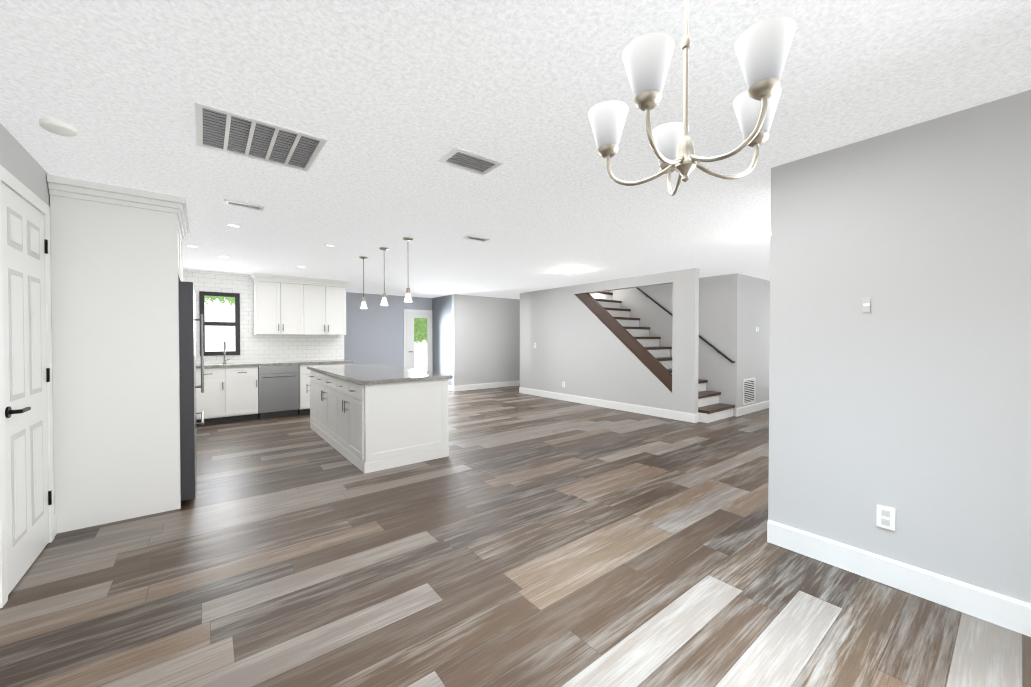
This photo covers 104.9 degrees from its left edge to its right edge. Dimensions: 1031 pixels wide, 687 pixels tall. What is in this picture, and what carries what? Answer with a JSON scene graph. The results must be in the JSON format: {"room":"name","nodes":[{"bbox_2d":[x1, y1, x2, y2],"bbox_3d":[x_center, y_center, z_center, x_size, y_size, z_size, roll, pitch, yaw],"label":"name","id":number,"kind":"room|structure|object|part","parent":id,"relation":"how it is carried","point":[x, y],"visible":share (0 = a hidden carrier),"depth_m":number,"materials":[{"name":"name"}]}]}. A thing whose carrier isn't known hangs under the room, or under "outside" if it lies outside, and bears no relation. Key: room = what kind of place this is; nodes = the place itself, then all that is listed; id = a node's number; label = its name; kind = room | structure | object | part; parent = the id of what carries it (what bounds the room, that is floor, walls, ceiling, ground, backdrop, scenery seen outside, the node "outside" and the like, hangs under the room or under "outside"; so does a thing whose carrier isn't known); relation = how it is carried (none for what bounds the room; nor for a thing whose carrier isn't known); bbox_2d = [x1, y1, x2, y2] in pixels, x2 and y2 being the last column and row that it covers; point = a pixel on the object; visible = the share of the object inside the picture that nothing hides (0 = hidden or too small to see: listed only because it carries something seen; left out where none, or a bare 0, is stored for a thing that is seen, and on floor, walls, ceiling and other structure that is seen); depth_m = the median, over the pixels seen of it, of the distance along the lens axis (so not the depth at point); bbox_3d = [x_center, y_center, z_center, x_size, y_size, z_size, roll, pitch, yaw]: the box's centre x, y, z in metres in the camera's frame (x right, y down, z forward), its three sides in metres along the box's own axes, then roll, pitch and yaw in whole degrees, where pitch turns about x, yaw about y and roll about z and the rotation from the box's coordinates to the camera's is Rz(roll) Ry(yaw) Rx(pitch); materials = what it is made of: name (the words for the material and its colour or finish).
{"room":"dining room","nodes":[
{"label":"dining room","id":0,"kind":"room"},
{"bbox_2d":[0,123,54,512],"bbox_3d":[-3.302,0.077,2.788,0.120,2.440,11.740,-1,1,-38],"label":"wall","id":1,"kind":"structure","parent":0,"point":[20,163],"depth_m":2.30,"materials":[{"name":"grey paint"}]},
{"bbox_2d":[0,165,54,607],"bbox_3d":[-2.792,0.202,2.294,0.064,2.198,0.870,-1,1,-38],"label":"door","id":2,"kind":"structure","parent":1,"relation":"in","point":[27,531],"depth_m":2.24,"materials":[{"name":"white wood"}]},
{"bbox_2d":[54,513,56,535],"bbox_3d":[-1.416,1.254,0.511,0.015,0.142,5.565,-1,1,-38],"label":"baseboard","id":3,"kind":"structure","parent":1,"relation":"attached to","point":[55,521],"depth_m":2.68,"materials":[{"name":"white wood"}]},
{"bbox_2d":[251,277,306,336],"bbox_3d":[-4.160,-0.625,7.033,0.783,0.935,0.345,-1,1,-38],"label":"upper cabinet","id":4,"kind":"object","parent":0,"relation":"attached to","point":[293,320],"depth_m":6.90,"materials":[{"name":"white wood"}]},
{"bbox_2d":[307,281,346,336],"bbox_3d":[-3.636,-0.630,7.445,0.783,0.935,0.345,-1,1,-38],"label":"upper cabinet","id":5,"kind":"object","parent":0,"relation":"attached to","point":[326,304],"depth_m":7.34,"materials":[{"name":"white wood"}]},
{"bbox_2d":[344,292,431,367],"bbox_3d":[-4.535,-0.004,9.207,5.870,2.440,0.120,-1,1,-38],"label":"wall","id":6,"kind":"structure","parent":0,"point":[374,332],"depth_m":9.96,"materials":[{"name":"grey"}]},
{"bbox_2d":[404,309,432,371],"bbox_3d":[-2.585,0.147,10.613,0.812,2.098,0.075,-1,1,-38],"label":"door","id":7,"kind":"structure","parent":6,"relation":"in","point":[418,348],"depth_m":10.60,"materials":[{"name":"white wood"}]},
{"bbox_2d":[432,295,451,384],"bbox_3d":[-1.903,-0.021,10.511,0.120,2.440,1.080,-1,1,-38],"label":"wall","id":8,"kind":"structure","parent":0,"point":[442,330],"depth_m":10.43,"materials":[{"name":"grey paint"}]},
{"bbox_2d":[452,294,519,385],"bbox_3d":[0.217,-0.032,11.413,4.570,2.440,0.120,-1,1,-38],"label":"wall block","id":9,"kind":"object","parent":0,"point":[485,339],"visible":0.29,"depth_m":10.53,"materials":[{"name":"grey paint"}]},
{"bbox_2d":[453,380,519,391],"bbox_3d":[0.206,1.118,11.333,4.465,0.142,0.015,-1,1,-38],"label":"baseboard","id":10,"kind":"structure","parent":9,"relation":"attached to","point":[481,386],"depth_m":10.54,"materials":[{"name":"white wood"}]},
{"bbox_2d":[0,385,1030,686],"bbox_3d":[0.756,1.306,5.991,10.440,0.100,11.740,-1,1,-38],"label":"floor","id":11,"kind":"structure","parent":0,"point":[516,537],"depth_m":2.17,"materials":[{"name":"brown laminate"}]},
{"bbox_2d":[47,174,189,532],"bbox_3d":[-3.163,0.080,3.292,0.710,2.420,1.090,-1,1,-38],"label":"panel","id":12,"kind":"object","parent":11,"relation":"on","point":[116,264],"visible":0.92,"depth_m":2.87,"materials":[{"name":"white"}]},
{"bbox_2d":[178,281,203,500],"bbox_3d":[-3.111,0.400,3.332,0.776,1.780,0.926,-1,1,-38],"label":"fridge","id":13,"kind":"object","parent":11,"relation":"on","point":[187,387],"visible":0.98,"depth_m":3.15,"materials":[{"name":"silver metal"}]},
{"bbox_2d":[196,369,230,425],"bbox_3d":[-4.878,0.812,6.327,0.500,0.880,0.592,-1,1,-38],"label":"base cabinet","id":14,"kind":"object","parent":11,"relation":"on","point":[215,401],"depth_m":6.14,"materials":[{"name":"white wood"}]},
{"bbox_2d":[196,361,350,368],"bbox_3d":[-4.382,0.347,6.693,2.990,0.040,0.621,-1,1,-38],"label":"countertop","id":15,"kind":"structure","parent":14,"relation":"on","point":[218,364],"depth_m":6.74,"materials":[{"name":"grey stone"}]},
{"bbox_2d":[223,340,228,362],"bbox_3d":[-4.763,0.133,6.534,0.097,0.390,0.196,-1,1,-38],"label":"faucet","id":16,"kind":"object","parent":15,"relation":"on","point":[224,351],"visible":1,"depth_m":6.56,"materials":[{"name":"silver metal"}]},
{"bbox_2d":[231,365,258,421],"bbox_3d":[-4.578,0.809,6.562,0.492,0.880,0.592,-1,1,-38],"label":"base cabinet","id":17,"kind":"object","parent":11,"relation":"on","point":[244,382],"depth_m":6.38,"materials":[{"name":"white wood"}]},
{"bbox_2d":[258,365,299,418],"bbox_3d":[-4.121,0.807,6.868,0.592,0.876,0.626,-1,1,-38],"label":"dishwasher","id":18,"kind":"object","parent":11,"relation":"on","point":[279,391],"visible":0.9,"depth_m":6.66,"materials":[{"name":"silver metal"}]},
{"bbox_2d":[298,365,322,414],"bbox_3d":[-3.713,0.800,7.242,0.497,0.880,0.592,-1,1,-38],"label":"base cabinet","id":19,"kind":"object","parent":11,"relation":"on","point":[304,373],"depth_m":6.91,"materials":[{"name":"white wood"}]},
{"bbox_2d":[307,368,448,473],"bbox_3d":[-1.932,0.827,5.177,0.991,0.880,2.554,-1,1,-38],"label":"kitchen island","id":20,"kind":"object","parent":11,"relation":"on","point":[366,418],"depth_m":4.24,"materials":[{"name":"white wood"}]},
{"bbox_2d":[307,364,452,383],"bbox_3d":[-1.910,0.366,5.189,1.000,0.040,2.620,-1,1,-38],"label":"island countertop","id":21,"kind":"structure","parent":20,"relation":"on","point":[361,373],"depth_m":4.67,"materials":[{"name":"grey stone"}]},
{"bbox_2d":[589,292,734,422],"bbox_3d":[2.511,0.066,7.602,0.920,2.340,2.850,-1,1,-38],"label":"stairs","id":22,"kind":"structure","parent":11,"relation":"on","point":[711,408],"depth_m":7.47,"materials":[{"name":"white wood"}]},
{"bbox_2d":[0,0,1030,298],"bbox_3d":[0.756,-1.244,5.959,10.440,0.120,11.740,-1,1,-38],"label":"ceiling","id":23,"kind":"structure","parent":0,"point":[394,102],"depth_m":1.93,"materials":[{"name":"white paint"}]},
{"bbox_2d":[39,118,76,136],"bbox_3d":[-2.370,-1.116,2.056,0.130,0.035,0.130,-1,1,-38],"label":"smoke detector","id":24,"kind":"object","parent":23,"relation":"attached to","point":[57,127],"visible":1,"depth_m":2.03,"materials":[{"name":"white plastic"}]},
{"bbox_2d":[226,224,240,227],"bbox_3d":[-2.762,-1.153,3.883,0.120,0.006,0.120,-1,1,-38],"label":"recessed light","id":25,"kind":"object","parent":23,"relation":"in","point":[234,225],"visible":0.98,"depth_m":3.88,"materials":[{"name":"white plastic"}]},
{"bbox_2d":[224,199,263,210],"bbox_3d":[-2.241,-1.143,3.276,0.270,0.011,0.120,-1,1,-38],"label":"ceiling vent","id":26,"kind":"object","parent":23,"relation":"in","point":[243,204],"visible":0.94,"depth_m":3.27,"materials":[{"name":"white metal"}]},
{"bbox_2d":[195,100,326,170],"bbox_3d":[-1.427,-1.130,2.224,0.570,0.011,0.520,-1,1,-38],"label":"ceiling vent","id":27,"kind":"object","parent":23,"relation":"in","point":[226,131],"visible":1,"depth_m":2.19,"materials":[{"name":"white metal"}]},
{"bbox_2d":[359,256,367,308],"bbox_3d":[-2.068,-0.826,5.399,0.110,0.699,0.110,-1,1,-38],"label":"pendant light","id":28,"kind":"object","parent":23,"relation":"hanging from","point":[363,305],"visible":1,"depth_m":5.39,"materials":[{"name":"white glass"}]},
{"bbox_2d":[379,247,388,305],"bbox_3d":[-1.612,-0.819,4.867,0.110,0.699,0.110,-1,1,-38],"label":"pendant light","id":29,"kind":"object","parent":23,"relation":"hanging from","point":[384,302],"visible":1,"depth_m":4.85,"materials":[{"name":"white glass"}]},
{"bbox_2d":[403,237,412,301],"bbox_3d":[-1.191,-0.813,4.397,0.110,0.699,0.110,-1,1,-38],"label":"pendant light","id":30,"kind":"object","parent":23,"relation":"hanging from","point":[408,298],"visible":1,"depth_m":4.38,"materials":[{"name":"white glass"}]},
{"bbox_2d":[439,147,502,174],"bbox_3d":[-0.278,-1.133,2.477,0.330,0.011,0.220,-1,1,-38],"label":"ceiling vent","id":31,"kind":"object","parent":23,"relation":"in","point":[461,158],"visible":0.96,"depth_m":2.46,"materials":[{"name":"white metal"}]},
{"bbox_2d":[463,235,489,241],"bbox_3d":[-0.429,-1.157,4.368,0.270,0.011,0.120,-1,1,-38],"label":"ceiling vent","id":32,"kind":"object","parent":23,"relation":"in","point":[476,238],"visible":0.98,"depth_m":4.35,"materials":[{"name":"white metal"}]},
{"bbox_2d":[563,269,580,273],"bbox_3d":[0.927,-1.175,6.488,0.297,0.030,0.297,-1,1,-38],"label":"recessed light","id":33,"kind":"object","parent":23,"relation":"in","point":[571,271],"visible":1,"depth_m":6.40,"materials":[{"name":"white"}]},
{"bbox_2d":[588,0,795,195],"bbox_3d":[0.483,-0.793,1.125,0.543,0.657,0.550,-1,1,-38],"label":"chandelier","id":34,"kind":"object","parent":23,"relation":"hanging from","point":[762,48],"visible":1,"depth_m":0.99,"materials":[{"name":"white glass"}]},
{"bbox_2d":[755,228,770,236],"bbox_3d":[2.646,-1.145,4.088,0.297,0.030,0.297,-1,1,-38],"label":"recessed light","id":35,"kind":"object","parent":23,"relation":"in","point":[764,232],"visible":0.44,"depth_m":4.08,"materials":[{"name":"white"}]},
{"bbox_2d":[520,268,698,413],"bbox_3d":[1.512,0.011,8.024,0.120,2.440,4.410,-1,1,-38],"label":"wall","id":36,"kind":"structure","parent":0,"point":[581,349],"depth_m":7.76,"materials":[{"name":"grey paint"}]},
{"bbox_2d":[519,387,698,422],"bbox_3d":[1.511,1.159,8.028,0.135,0.142,4.425,-1,1,-38],"label":"baseboard","id":37,"kind":"structure","parent":36,"relation":"attached to","point":[674,415],"depth_m":7.40,"materials":[{"name":"white wood"}]},
{"bbox_2d":[575,293,671,391],"bbox_3d":[1.993,-0.179,7.410,0.080,1.994,2.348,-1,1,-38],"label":"trim","id":38,"kind":"structure","parent":36,"relation":"attached to","point":[646,357],"depth_m":7.25,"materials":[{"name":"brown wood"}]},
{"bbox_2d":[603,274,729,403],"bbox_3d":[2.359,0.003,8.645,0.120,2.440,4.480,-1,1,-38],"label":"wall","id":39,"kind":"structure","parent":0,"point":[714,319],"depth_m":7.18,"materials":[{"name":"grey paint"}]},
{"bbox_2d":[636,287,734,362],"bbox_3d":[3.123,-0.426,7.508,0.081,1.503,1.953,-1,1,-38],"label":"handrail","id":40,"kind":"object","parent":39,"relation":"attached to","point":[700,337],"visible":0.73,"depth_m":7.17,"materials":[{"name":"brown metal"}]},
{"bbox_2d":[729,273,769,416],"bbox_3d":[4.669,0.017,7.526,2.370,2.440,0.135,-1,1,-38],"label":"wall","id":41,"kind":"structure","parent":0,"point":[749,352],"depth_m":7.05,"materials":[{"name":"grey paint"}]},
{"bbox_3d":[4.167,0.848,7.067,0.500,0.450,0.011,-1,1,-38],"label":"wall return air vent","id":42,"kind":"part","parent":41,"relation":"part of","materials":[{"name":"white metal"}]},
{"bbox_2d":[768,163,787,525],"bbox_3d":[4.292,0.054,4.582,6.600,2.440,0.120,-1,1,-38],"label":"wall","id":43,"kind":"structure","parent":0,"point":[778,364],"depth_m":2.55,"materials":[{"name":"grey paint"}]},
{"bbox_2d":[788,90,1030,603],"bbox_3d":[2.529,0.092,1.582,0.120,2.440,2.400,-1,1,-38],"label":"wall","id":44,"kind":"structure","parent":0,"point":[907,397],"depth_m":2.04,"materials":[{"name":"grey paint"}]},
{"bbox_2d":[862,297,869,311],"bbox_3d":[1.952,-0.216,2.206,0.009,0.080,0.034,-1,1,-38],"label":"light switch","id":45,"kind":"object","parent":44,"relation":"attached to","point":[866,304],"visible":1,"depth_m":2.20,"materials":[{"name":"white plastic"}]},
{"bbox_2d":[876,505,895,530],"bbox_3d":[2.008,0.945,2.150,0.009,0.115,0.075,-1,1,-38],"label":"outlet","id":46,"kind":"object","parent":44,"relation":"attached to","point":[885,517],"visible":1,"depth_m":2.15,"materials":[{"name":"white plastic"}]},
{"bbox_2d":[767,520,1030,636],"bbox_3d":[2.435,1.241,1.606,0.015,0.142,2.530,-1,1,-38],"label":"baseboard","id":47,"kind":"structure","parent":44,"relation":"attached to","point":[1010,613],"depth_m":2.07,"materials":[{"name":"white wood"}]},
{"bbox_3d":[-4.614,0.024,6.984,3.000,2.440,0.120,-1,1,-38],"label":"wall","id":48,"kind":"structure","parent":0,"visible":0},
{"bbox_2d":[199,291,239,355],"bbox_3d":[-4.928,-0.327,6.619,0.540,1.050,0.030,-1,1,-38],"label":"kitchen window","id":49,"kind":"structure","parent":48,"relation":"in","point":[220,311],"depth_m":6.62,"materials":[{"name":"black"}]}
]}

